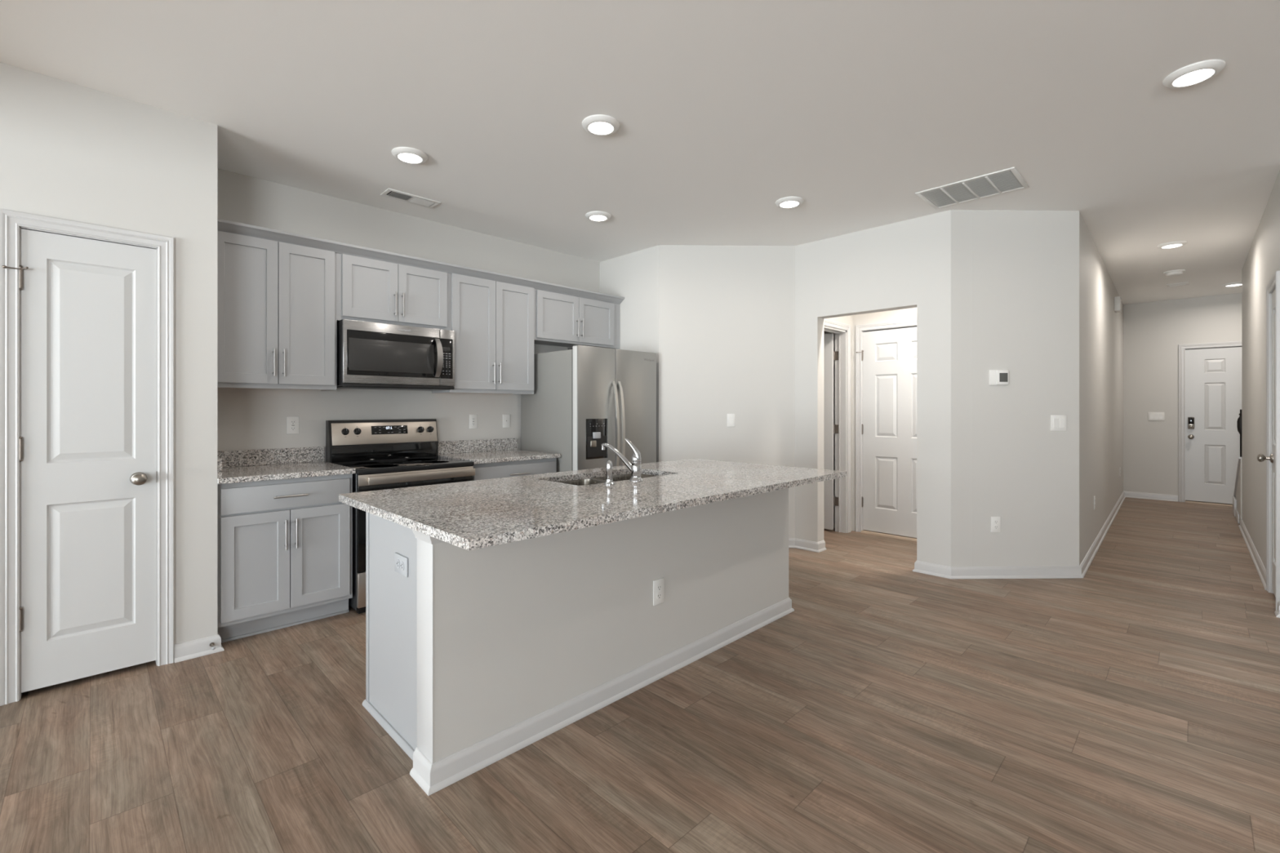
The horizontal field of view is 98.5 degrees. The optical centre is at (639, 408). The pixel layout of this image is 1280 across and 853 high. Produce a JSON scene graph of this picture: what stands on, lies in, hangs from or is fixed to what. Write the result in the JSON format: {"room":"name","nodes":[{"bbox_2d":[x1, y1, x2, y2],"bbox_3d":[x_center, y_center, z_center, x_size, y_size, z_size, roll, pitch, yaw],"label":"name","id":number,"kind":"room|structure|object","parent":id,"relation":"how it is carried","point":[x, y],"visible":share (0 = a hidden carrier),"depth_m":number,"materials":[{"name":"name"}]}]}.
{"room":"kitchen","nodes":[
{"label":"kitchen","id":0,"kind":"room"},
{"bbox_2d":[0,62,217,644],"bbox_3d":[-4.890,-0.105,0.285,7.462,2.740,0.115,0,0,-45],"label":"wall","id":1,"kind":"structure","parent":0,"point":[70,151],"depth_m":2.75,"materials":[{"name":"paint"}]},
{"bbox_2d":[1,228,156,693],"bbox_3d":[-2.535,0.229,2.519,0.497,2.016,0.106,0,0,-45],"label":"door","id":2,"kind":"structure","parent":1,"relation":"in","point":[87,442],"depth_m":2.54,"materials":[{"name":"white paint"}]},
{"bbox_2d":[0,208,173,706],"bbox_3d":[-2.563,0.208,2.582,0.574,2.113,0.134,0,0,-45],"label":"door frame","id":3,"kind":"structure","parent":1,"relation":"attached to","point":[11,221],"depth_m":2.39,"materials":[{"name":"white paint"}]},
{"bbox_2d":[173,631,224,662],"bbox_3d":[-2.281,1.222,2.847,0.198,0.084,0.124,0,0,-45],"label":"baseboard","id":4,"kind":"structure","parent":1,"relation":"attached to","point":[196,648],"depth_m":2.80,"materials":[{"name":"white paint"}]},
{"bbox_2d":[209,642,215,649],"bbox_3d":[-2.189,1.222,2.825,0.020,0.023,0.059,0,0,-45],"label":"door stop","id":5,"kind":"object","parent":1,"relation":"attached to","point":[211,644],"visible":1,"depth_m":2.83,"materials":[{"name":"silver metal"}]},
{"bbox_2d":[217,168,599,462],"bbox_3d":[-1.569,-0.105,4.498,3.388,2.740,0.115,0,0,-45],"label":"wall","id":6,"kind":"structure","parent":0,"point":[248,419],"depth_m":3.99,"materials":[{"name":"paint"}]},
{"bbox_2d":[217,446,324,467],"bbox_3d":[-2.414,0.316,3.563,0.669,0.101,0.020,0,0,-45],"label":"backsplash","id":7,"kind":"structure","parent":6,"relation":"attached to","point":[239,458],"depth_m":3.57,"materials":[{"name":"stone"}]},
{"bbox_2d":[217,230,337,391],"bbox_3d":[-2.296,-0.572,3.441,0.664,0.907,0.360,0,0,-45],"label":"upper cabinet","id":8,"kind":"object","parent":6,"relation":"attached to","point":[277,301],"visible":0.91,"depth_m":3.33,"materials":[{"name":"grey paint"}]},
{"bbox_2d":[286,416,298,434],"bbox_3d":[-2.312,0.115,3.672,0.072,0.117,0.009,0,0,-45],"label":"wall outlet","id":9,"kind":"object","parent":6,"relation":"attached to","point":[292,422],"visible":1,"depth_m":3.67,"materials":[{"name":"white plastic"}]},
{"bbox_2d":[289,420,296,430],"bbox_3d":[-2.310,0.115,3.671,0.034,0.068,0.002,0,0,-45],"label":"receptacle","id":10,"kind":"object","parent":9,"relation":"attached to","point":[292,423],"depth_m":3.67,"materials":[{"name":"white plastic"}]},
{"bbox_2d":[337,253,449,330],"bbox_3d":[-1.787,-0.799,3.946,0.770,0.452,0.360,0,0,-45],"label":"upper cabinet","id":11,"kind":"object","parent":6,"relation":"attached to","point":[369,290],"visible":0.88,"depth_m":3.80,"materials":[{"name":"grey paint"}]},
{"bbox_2d":[337,319,454,391],"bbox_3d":[-1.750,-0.353,3.916,0.758,0.436,0.454,0,0,-45],"label":"microwave","id":12,"kind":"object","parent":11,"relation":"attached to","point":[371,355],"visible":0.98,"depth_m":3.75,"materials":[{"name":"silver metal"}]},
{"bbox_2d":[469,414,477,428],"bbox_3d":[-1.388,0.112,4.590,0.072,0.117,0.009,0,0,-45],"label":"wall outlet","id":13,"kind":"object","parent":6,"relation":"attached to","point":[473,418],"visible":1,"depth_m":4.59,"materials":[{"name":"white plastic"}]},
{"bbox_2d":[471,417,475,425],"bbox_3d":[-1.387,0.112,4.588,0.034,0.068,0.002,0,0,-45],"label":"receptacle","id":14,"kind":"object","parent":13,"relation":"attached to","point":[473,418],"depth_m":4.59,"materials":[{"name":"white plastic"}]},
{"bbox_2d":[438,438,517,454],"bbox_3d":[-1.358,0.316,4.612,0.764,0.101,0.020,0,0,-45],"label":"backsplash","id":15,"kind":"structure","parent":6,"relation":"attached to","point":[500,444],"depth_m":4.60,"materials":[{"name":"stone"}]},
{"bbox_2d":[431,273,533,395],"bbox_3d":[-1.249,-0.572,4.481,0.748,0.907,0.360,0,0,-45],"label":"upper cabinet","id":16,"kind":"object","parent":6,"relation":"attached to","point":[492,322],"visible":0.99,"depth_m":4.36,"materials":[{"name":"grey paint"}]},
{"bbox_2d":[502,413,510,427],"bbox_3d":[-1.166,0.112,4.812,0.072,0.117,0.007,0,0,-45],"label":"wall jack","id":17,"kind":"object","parent":6,"relation":"attached to","point":[506,417],"visible":1,"depth_m":4.81,"materials":[{"name":"white plastic"}]},
{"bbox_2d":[533,288,620,349],"bbox_3d":[-0.633,-0.801,5.093,0.988,0.448,0.360,0,0,-45],"label":"upper cabinet","id":18,"kind":"object","parent":6,"relation":"attached to","point":[564,320],"visible":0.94,"depth_m":4.94,"materials":[{"name":"grey paint"}]},
{"bbox_2d":[217,218,624,303],"bbox_3d":[-1.295,-1.038,4.212,3.171,0.054,0.066,0,0,-45],"label":"crown molding","id":19,"kind":"structure","parent":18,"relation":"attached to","point":[223,225],"depth_m":3.81,"materials":[{"name":"grey paint"}]},
{"bbox_2d":[599,244,658,462],"bbox_3d":[-0.079,-0.105,5.319,0.115,2.740,0.820,0,0,-45],"label":"wall","id":20,"kind":"structure","parent":0,"point":[633,277],"depth_m":5.17,"materials":[{"name":"paint"}]},
{"bbox_2d":[0,497,1279,852],"bbox_3d":[1.206,1.265,1.127,17.900,0.001,8.900,0,0,-45],"label":"floor","id":21,"kind":"structure","parent":0,"point":[1131,704],"depth_m":2.10,"materials":[{"name":"brown wood"}]},
{"bbox_2d":[217,473,352,643],"bbox_3d":[-2.189,0.831,3.333,0.664,0.867,0.664,0,0,-45],"label":"base cabinet","id":22,"kind":"object","parent":21,"relation":"on","point":[285,546],"visible":0.87,"depth_m":3.10,"materials":[{"name":"grey paint"}]},
{"bbox_2d":[217,446,355,484],"bbox_3d":[-2.191,0.331,3.338,0.669,0.132,0.654,0,0,-45],"label":"countertop","id":23,"kind":"structure","parent":22,"relation":"on","point":[260,464],"depth_m":3.42,"materials":[{"name":"stone"}]},
{"bbox_2d":[325,418,475,613],"bbox_3d":[-1.648,0.675,3.814,0.765,1.179,0.695,0,0,-45],"label":"stove","id":24,"kind":"object","parent":21,"relation":"on","point":[384,454],"visible":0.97,"depth_m":3.78,"materials":[{"name":"silver metal"}]},
{"bbox_2d":[335,457,474,475],"bbox_3d":[-1.634,0.389,3.800,0.765,0.027,0.564,0,0,-45],"label":"cooktop","id":25,"kind":"object","parent":24,"relation":"in","point":[374,465],"depth_m":3.71,"materials":[{"name":"black glass"}]},
{"bbox_2d":[472,457,556,480],"bbox_3d":[-1.135,0.831,4.379,0.750,0.867,0.664,0,0,-45],"label":"base cabinet","id":26,"kind":"object","parent":21,"relation":"on","point":[520,468],"visible":0.24,"depth_m":4.15,"materials":[{"name":"grey paint"}]},
{"bbox_2d":[438,438,560,464],"bbox_3d":[-1.134,0.331,4.387,0.764,0.132,0.654,0,0,-45],"label":"countertop","id":27,"kind":"structure","parent":26,"relation":"on","point":[500,450],"depth_m":4.45,"materials":[{"name":"stone"}]},
{"bbox_2d":[362,478,794,795],"bbox_3d":[-0.141,0.831,2.894,2.330,0.868,0.788,0,0,-45],"label":"kitchen island","id":28,"kind":"object","parent":21,"relation":"on","point":[474,658],"visible":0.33,"depth_m":2.21,"materials":[{"name":"paint"}]},
{"bbox_2d":[394,552,408,577],"bbox_3d":[-0.905,0.593,2.086,0.008,0.072,0.117,0,0,-45],"label":"wall outlet","id":29,"kind":"object","parent":28,"relation":"attached to","point":[401,562],"visible":1,"depth_m":2.08,"materials":[{"name":"grey plastic"}]},
{"bbox_2d":[395,559,399,568],"bbox_3d":[-0.921,0.593,2.098,0.002,0.034,0.034,0,0,-45],"label":"receptacle","id":30,"kind":"object","parent":29,"relation":"attached to","point":[397,561],"depth_m":2.10,"materials":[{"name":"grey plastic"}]},
{"bbox_2d":[400,561,404,570],"bbox_3d":[-0.893,0.593,2.071,0.002,0.034,0.034,0,0,-45],"label":"receptacle","id":31,"kind":"object","parent":29,"relation":"attached to","point":[402,563],"depth_m":2.07,"materials":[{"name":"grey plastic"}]},
{"bbox_2d":[338,458,846,550],"bbox_3d":[-0.041,0.381,2.765,2.358,0.030,1.142,0,0,-45],"label":"island countertop","id":32,"kind":"structure","parent":28,"relation":"on","point":[469,515],"depth_m":2.23,"materials":[{"name":"stone"}]},
{"bbox_2d":[556,473,656,485],"bbox_3d":[-0.156,0.474,2.974,0.752,0.157,0.402,0,0,-45],"label":"sink","id":33,"kind":"object","parent":32,"relation":"in","point":[622,477],"visible":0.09,"depth_m":3.08,"materials":[{"name":"metal"}]},
{"bbox_2d":[556,478,605,485],"bbox_3d":[-0.291,0.474,2.840,0.372,0.157,0.402,0,0,-45],"label":"basin","id":34,"kind":"object","parent":33,"relation":"in","point":[580,482],"depth_m":3.05,"materials":[{"name":"silver metal"}]},
{"bbox_2d":[591,473,656,481],"bbox_3d":[-0.021,0.474,3.108,0.372,0.157,0.402,0,0,-45],"label":"basin","id":35,"kind":"object","parent":33,"relation":"in","point":[622,477],"depth_m":3.27,"materials":[{"name":"silver metal"}]},
{"bbox_2d":[604,460,614,484],"bbox_3d":[-0.148,0.307,2.644,0.052,0.115,0.052,0,0,-45],"label":"sprayer","id":36,"kind":"object","parent":32,"relation":"on","point":[609,481],"visible":1,"depth_m":2.63,"materials":[{"name":"silver metal"}]},
{"bbox_2d":[601,438,643,481],"bbox_3d":[-0.089,0.259,2.834,0.069,0.213,0.266,0,0,-45],"label":"faucet","id":37,"kind":"object","parent":32,"relation":"on","point":[634,466],"visible":1,"depth_m":2.75,"materials":[{"name":"silver metal"}]},
{"bbox_2d":[653,577,664,605],"bbox_3d":[0.089,0.865,2.597,0.072,0.117,0.008,0,0,-45],"label":"wall outlet","id":38,"kind":"object","parent":28,"relation":"attached to","point":[658,584],"visible":1,"depth_m":2.59,"materials":[{"name":"white plastic"}]},
{"bbox_2d":[656,583,662,591],"bbox_3d":[0.091,0.846,2.595,0.034,0.034,0.002,0,0,-45],"label":"receptacle","id":39,"kind":"object","parent":38,"relation":"attached to","point":[659,586],"depth_m":2.59,"materials":[{"name":"white plastic"}]},
{"bbox_2d":[656,592,662,599],"bbox_3d":[0.091,0.884,2.595,0.034,0.034,0.002,0,0,-45],"label":"receptacle","id":40,"kind":"object","parent":38,"relation":"attached to","point":[659,595],"depth_m":2.59,"materials":[{"name":"white plastic"}]},
{"bbox_2d":[520,345,656,471],"bbox_3d":[-0.429,0.386,4.864,0.894,1.756,0.874,0,0,-45],"label":"refrigerator","id":41,"kind":"object","parent":21,"relation":"on","point":[584,398],"visible":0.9,"depth_m":4.52,"materials":[{"name":"silver metal"}]},
{"bbox_2d":[861,529,916,542],"bbox_3d":[2.561,1.255,5.333,0.090,0.020,0.816,0,0,-45],"label":"threshold","id":42,"kind":"object","parent":21,"relation":"on","point":[881,534],"visible":0.57,"depth_m":5.40,"materials":[{"name":"beige wood"}]},
{"bbox_2d":[1185,500,1232,506],"bbox_3d":[7.653,1.256,7.102,0.090,0.018,0.894,0,0,-45],"label":"threshold","id":43,"kind":"object","parent":21,"relation":"on","point":[1186,501],"visible":0.56,"depth_m":7.24,"materials":[{"name":"beige wood"}]},
{"bbox_2d":[0,0,1279,304],"bbox_3d":[1.206,-1.525,1.127,17.900,0.100,8.900,0,0,-45],"label":"ceiling","id":44,"kind":"structure","parent":0,"point":[725,111],"depth_m":2.70,"materials":[{"name":"paint"}]},
{"bbox_2d":[391,146,427,164],"bbox_3d":[-1.339,-1.464,3.209,0.196,0.022,0.196,0,0,-45],"label":"recessed light","id":45,"kind":"object","parent":44,"relation":"in","point":[405,154],"visible":1,"depth_m":3.18,"materials":[{"name":"white plastic"}]},
{"bbox_2d":[380,187,440,208],"bbox_3d":[-1.609,-1.470,3.873,0.360,0.010,0.155,0,0,-45],"label":"ceiling vent","id":46,"kind":"object","parent":44,"relation":"in","point":[389,193],"visible":1,"depth_m":3.86,"materials":[{"name":"white plastic"}]},
{"bbox_2d":[585,210,610,221],"bbox_3d":[-0.320,-1.464,4.221,0.196,0.022,0.196,0,0,-45],"label":"recessed light","id":47,"kind":"object","parent":44,"relation":"in","point":[597,215],"visible":1,"depth_m":4.18,"materials":[{"name":"white plastic"}]},
{"bbox_2d":[582,114,619,135],"bbox_3d":[-0.203,-1.464,2.866,0.196,0.022,0.196,0,0,-45],"label":"recessed light","id":48,"kind":"object","parent":44,"relation":"in","point":[597,124],"visible":1,"depth_m":2.83,"materials":[{"name":"white plastic"}]},
{"bbox_2d":[775,196,803,208],"bbox_3d":[1.067,-1.464,3.937,0.196,0.022,0.196,0,0,-45],"label":"recessed light","id":49,"kind":"object","parent":44,"relation":"in","point":[787,202],"visible":1,"depth_m":3.90,"materials":[{"name":"white plastic"}]},
{"bbox_2d":[915,166,1029,209],"bbox_3d":[2.236,-1.469,3.720,0.425,0.012,0.575,0,0,-45],"label":"ceiling vent","id":50,"kind":"object","parent":44,"relation":"in","point":[1009,180],"visible":1,"depth_m":3.70,"materials":[{"name":"white plastic"}]},
{"bbox_2d":[1156,240,1186,248],"bbox_3d":[4.781,-1.464,4.955,0.196,0.022,0.196,0,0,-45],"label":"recessed light","id":51,"kind":"object","parent":44,"relation":"in","point":[1177,243],"visible":1,"depth_m":4.92,"materials":[{"name":"white plastic"}]},
{"bbox_2d":[1163,269,1185,276],"bbox_3d":[5.764,-1.452,5.947,0.170,0.044,0.169,0,0,-45],"label":"smoke detector","id":52,"kind":"object","parent":44,"relation":"attached to","point":[1178,272],"visible":1,"depth_m":5.91,"materials":[{"name":"white plastic"}]},
{"bbox_2d":[1166,281,1189,287],"bbox_3d":[6.405,-1.471,6.564,0.190,0.008,0.190,0,0,-45],"label":"ceiling vent","id":53,"kind":"object","parent":44,"relation":"in","point":[1186,282],"visible":1,"depth_m":6.55,"materials":[{"name":"white plastic"}]},
{"bbox_2d":[1162,59,1225,88],"bbox_3d":[2.437,-1.464,2.428,0.196,0.022,0.196,0,0,-45],"label":"recessed light","id":54,"kind":"object","parent":44,"relation":"in","point":[1197,73],"visible":1,"depth_m":2.40,"materials":[{"name":"white plastic"}]},
{"bbox_2d":[1222,281,1241,286],"bbox_3d":[7.041,-1.464,6.534,0.196,0.022,0.196,0,0,-45],"label":"recessed light","id":55,"kind":"object","parent":44,"relation":"in","point":[1238,283],"visible":0.84,"depth_m":6.51,"materials":[{"name":"white plastic"}]},
{"bbox_2d":[658,244,795,537],"bbox_3d":[0.788,-0.105,5.056,1.240,2.740,0.115,0,0,-1],"label":"wall","id":56,"kind":"structure","parent":0,"point":[726,313],"depth_m":5.00,"materials":[{"name":"paint"}]},
{"bbox_2d":[727,413,734,426],"bbox_3d":[0.824,0.110,4.994,0.072,0.117,0.010,0,0,-1],"label":"light switch","id":57,"kind":"object","parent":56,"relation":"attached to","point":[731,417],"visible":1,"depth_m":4.99,"materials":[{"name":"white plastic"}]},
{"bbox_2d":[788,537,826,552],"bbox_3d":[0.892,1.222,4.975,1.548,0.084,0.173,0,0,6],"label":"baseboard","id":58,"kind":"structure","parent":56,"relation":"attached to","point":[818,547],"depth_m":4.91,"materials":[{"name":"white paint"}]},
{"bbox_2d":[824,315,852,531],"bbox_3d":[1.827,-0.105,5.405,0.910,2.740,0.115,0,0,-45],"label":"wall","id":59,"kind":"structure","parent":0,"point":[845,319],"depth_m":5.66,"materials":[{"name":"paint"}]},
{"bbox_2d":[823,333,838,529],"bbox_3d":[1.757,0.240,5.870,0.046,2.010,0.725,0,0,-45],"label":"door","id":60,"kind":"structure","parent":59,"relation":"in","point":[829,428],"depth_m":5.65,"materials":[{"name":"white paint"}]},
{"bbox_2d":[823,318,850,533],"bbox_3d":[1.807,0.209,5.372,0.837,2.111,0.134,0,0,-45],"label":"door frame","id":61,"kind":"structure","parent":59,"relation":"attached to","point":[840,335],"depth_m":5.60,"materials":[{"name":"white paint"}]},
{"bbox_2d":[823,307,916,531],"bbox_3d":[2.344,-0.105,5.612,0.115,2.740,2.340,0,0,-45],"label":"wall","id":62,"kind":"structure","parent":0,"point":[905,313],"depth_m":5.67,"materials":[{"name":"paint"}]},
{"bbox_2d":[855,318,916,532],"bbox_3d":[2.584,0.208,5.356,0.134,2.113,0.942,0,0,-45],"label":"door frame","id":63,"kind":"structure","parent":62,"relation":"attached to","point":[859,328],"depth_m":5.62,"materials":[{"name":"white paint"}]},
{"bbox_2d":[856,326,916,537],"bbox_3d":[2.521,0.232,5.332,0.106,2.010,0.860,0,0,-45],"label":"door","id":64,"kind":"structure","parent":62,"relation":"in","point":[889,357],"depth_m":5.42,"materials":[{"name":"white paint"}]},
{"bbox_2d":[795,209,951,566],"bbox_3d":[1.903,-0.105,4.597,0.120,2.740,1.282,0,0,-45],"label":"wall","id":65,"kind":"structure","parent":0,"point":[903,264],"depth_m":4.41,"materials":[{"name":"paint"}]},
{"bbox_2d":[951,209,1079,566],"bbox_3d":[2.797,-0.105,4.168,0.973,2.740,0.115,0,0,-1],"label":"wall","id":66,"kind":"structure","parent":0,"point":[1015,274],"depth_m":4.11,"materials":[{"name":"paint"}]},
{"bbox_2d":[991,516,1000,532],"bbox_3d":[2.648,0.867,4.103,0.072,0.117,0.009,0,0,-1],"label":"wall outlet","id":67,"kind":"object","parent":66,"relation":"attached to","point":[995,521],"visible":1,"depth_m":4.10,"materials":[{"name":"white plastic"}]},
{"bbox_2d":[988,369,1008,385],"bbox_3d":[2.666,-0.228,4.094,0.136,0.112,0.026,0,0,-1],"label":"thermostat","id":68,"kind":"object","parent":66,"relation":"attached to","point":[996,377],"visible":1,"depth_m":4.08,"materials":[{"name":"white plastic"}]},
{"bbox_2d":[1050,415,1066,431],"bbox_3d":[3.124,0.112,4.113,0.118,0.117,0.010,0,0,-1],"label":"light switch","id":69,"kind":"object","parent":66,"relation":"attached to","point":[1058,423],"visible":1,"depth_m":4.11,"materials":[{"name":"white plastic"}]},
{"bbox_2d":[1079,211,1123,565],"bbox_3d":[5.044,-0.105,6.027,0.116,2.740,5.186,0,0,44],"label":"wall","id":70,"kind":"structure","parent":0,"point":[1100,328],"depth_m":5.07,"materials":[{"name":"paint"}]},
{"bbox_2d":[912,490,1177,578],"bbox_3d":[4.782,1.222,5.745,6.050,0.084,0.866,0,0,-37],"label":"baseboard","id":71,"kind":"structure","parent":70,"relation":"attached to","point":[1062,571],"depth_m":4.11,"materials":[{"name":"white paint"}]},
{"bbox_2d":[1093,495,1095,510],"bbox_3d":[4.038,0.841,4.895,0.009,0.117,0.072,0,0,44],"label":"wall outlet","id":72,"kind":"object","parent":70,"relation":"attached to","point":[1095,495],"visible":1,"depth_m":4.88,"materials":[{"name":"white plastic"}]},
{"bbox_2d":[1114,296,1121,312],"bbox_3d":[5.771,-1.250,6.656,0.056,0.170,0.180,0,0,44],"label":"door chime","id":73,"kind":"object","parent":70,"relation":"attached to","point":[1117,300],"visible":1,"depth_m":6.59,"materials":[{"name":"white plastic"}]},
{"bbox_2d":[1123,293,1241,501],"bbox_3d":[7.674,-0.105,7.141,0.115,2.740,2.360,0,0,-45],"label":"wall","id":74,"kind":"structure","parent":0,"point":[1153,331],"depth_m":7.60,"materials":[{"name":"paint"}]},
{"bbox_2d":[1148,412,1164,421],"bbox_3d":[7.123,0.116,7.607,0.010,0.117,0.164,0,0,-45],"label":"light switch","id":75,"kind":"object","parent":74,"relation":"attached to","point":[1152,415],"visible":1,"depth_m":7.61,"materials":[{"name":"white plastic"}]},
{"bbox_2d":[1178,341,1241,502],"bbox_3d":[7.676,0.204,7.126,0.134,2.121,1.020,0,0,-45],"label":"door frame","id":76,"kind":"structure","parent":74,"relation":"attached to","point":[1182,348],"depth_m":7.41,"materials":[{"name":"white paint"}]},
{"bbox_2d":[1185,346,1241,503],"bbox_3d":[7.635,0.227,7.079,0.106,2.020,0.898,0,0,-45],"label":"door","id":77,"kind":"structure","parent":74,"relation":"in","point":[1213,376],"depth_m":7.24,"materials":[{"name":"white paint"}]},
{"bbox_2d":[1235,458,1241,524],"bbox_3d":[6.854,0.905,6.261,1.150,0.720,0.087,0,0,-45],"label":"wall","id":78,"kind":"structure","parent":0,"point":[1238,492],"depth_m":6.03,"materials":[{"name":"paint"}]},
{"bbox_2d":[1232,495,1239,523],"bbox_3d":[6.893,1.165,6.377,0.970,0.200,0.020,0,0,-45],"label":"trim","id":79,"kind":"structure","parent":78,"relation":"attached to","point":[1235,511],"depth_m":6.42,"materials":[{"name":"white paint"}]},
{"bbox_2d":[1233,457,1241,496],"bbox_3d":[6.857,0.814,6.265,1.160,0.582,0.117,0,0,-45],"label":"trim","id":80,"kind":"structure","parent":78,"relation":"attached to","point":[1239,458],"depth_m":6.23,"materials":[{"name":"white paint"}]},
{"bbox_2d":[1236,409,1241,457],"bbox_3d":[6.535,0.312,5.993,0.060,0.595,0.060,0,0,-45],"label":"baluster","id":81,"kind":"object","parent":80,"relation":"on","point":[1239,420],"visible":0.62,"depth_m":5.99,"materials":[{"name":"black metal"}]},
{"bbox_2d":[1236,413,1241,434],"bbox_3d":[6.535,0.170,5.993,0.060,0.230,0.060,0,0,-45],"label":"basket","id":82,"kind":"object","parent":81,"relation":"on","point":[1239,420],"depth_m":5.99,"materials":[{"name":"black metal"}]},
{"bbox_2d":[1241,269,1242,519],"bbox_3d":[6.750,-0.105,5.468,0.115,2.740,1.048,0,0,-45],"label":"wall","id":83,"kind":"structure","parent":0,"point":[1242,269],"depth_m":5.87,"materials":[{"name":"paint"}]},
{"bbox_2d":[1242,170,1279,568],"bbox_3d":[5.191,-0.105,4.565,0.115,2.740,3.600,0,0,45],"label":"wall","id":84,"kind":"structure","parent":0,"point":[1262,261],"depth_m":4.53,"materials":[{"name":"paint"}]},
{"bbox_2d":[1238,519,1266,590],"bbox_3d":[5.384,1.222,4.858,0.024,0.084,2.914,0,0,45],"label":"baseboard","id":85,"kind":"structure","parent":84,"relation":"attached to","point":[1259,565],"depth_m":4.59,"materials":[{"name":"white paint"}]},
{"bbox_2d":[1257,288,1275,597],"bbox_3d":[4.135,0.227,3.610,0.107,2.020,0.480,0,0,45],"label":"door","id":86,"kind":"structure","parent":84,"relation":"in","point":[1260,458],"depth_m":3.71,"materials":[{"name":"white paint"}]},
{"bbox_2d":[1266,270,1279,610],"bbox_3d":[4.183,0.209,3.568,0.134,2.111,0.602,0,0,45],"label":"door frame","id":87,"kind":"structure","parent":84,"relation":"attached to","point":[1274,282],"depth_m":3.77,"materials":[{"name":"white paint"}]},
{"bbox_3d":[5.270,-0.105,2.013,0.115,2.740,3.830,0,0,-45],"label":"wall","id":88,"kind":"structure","parent":0,"visible":0},
{"bbox_2d":[1274,600,1279,617],"bbox_3d":[0.955,1.222,-2.254,12.178,0.084,3.854,0,0,-45],"label":"baseboard","id":89,"kind":"structure","parent":88,"relation":"attached to","point":[1277,613],"depth_m":3.34,"materials":[{"name":"white paint"}]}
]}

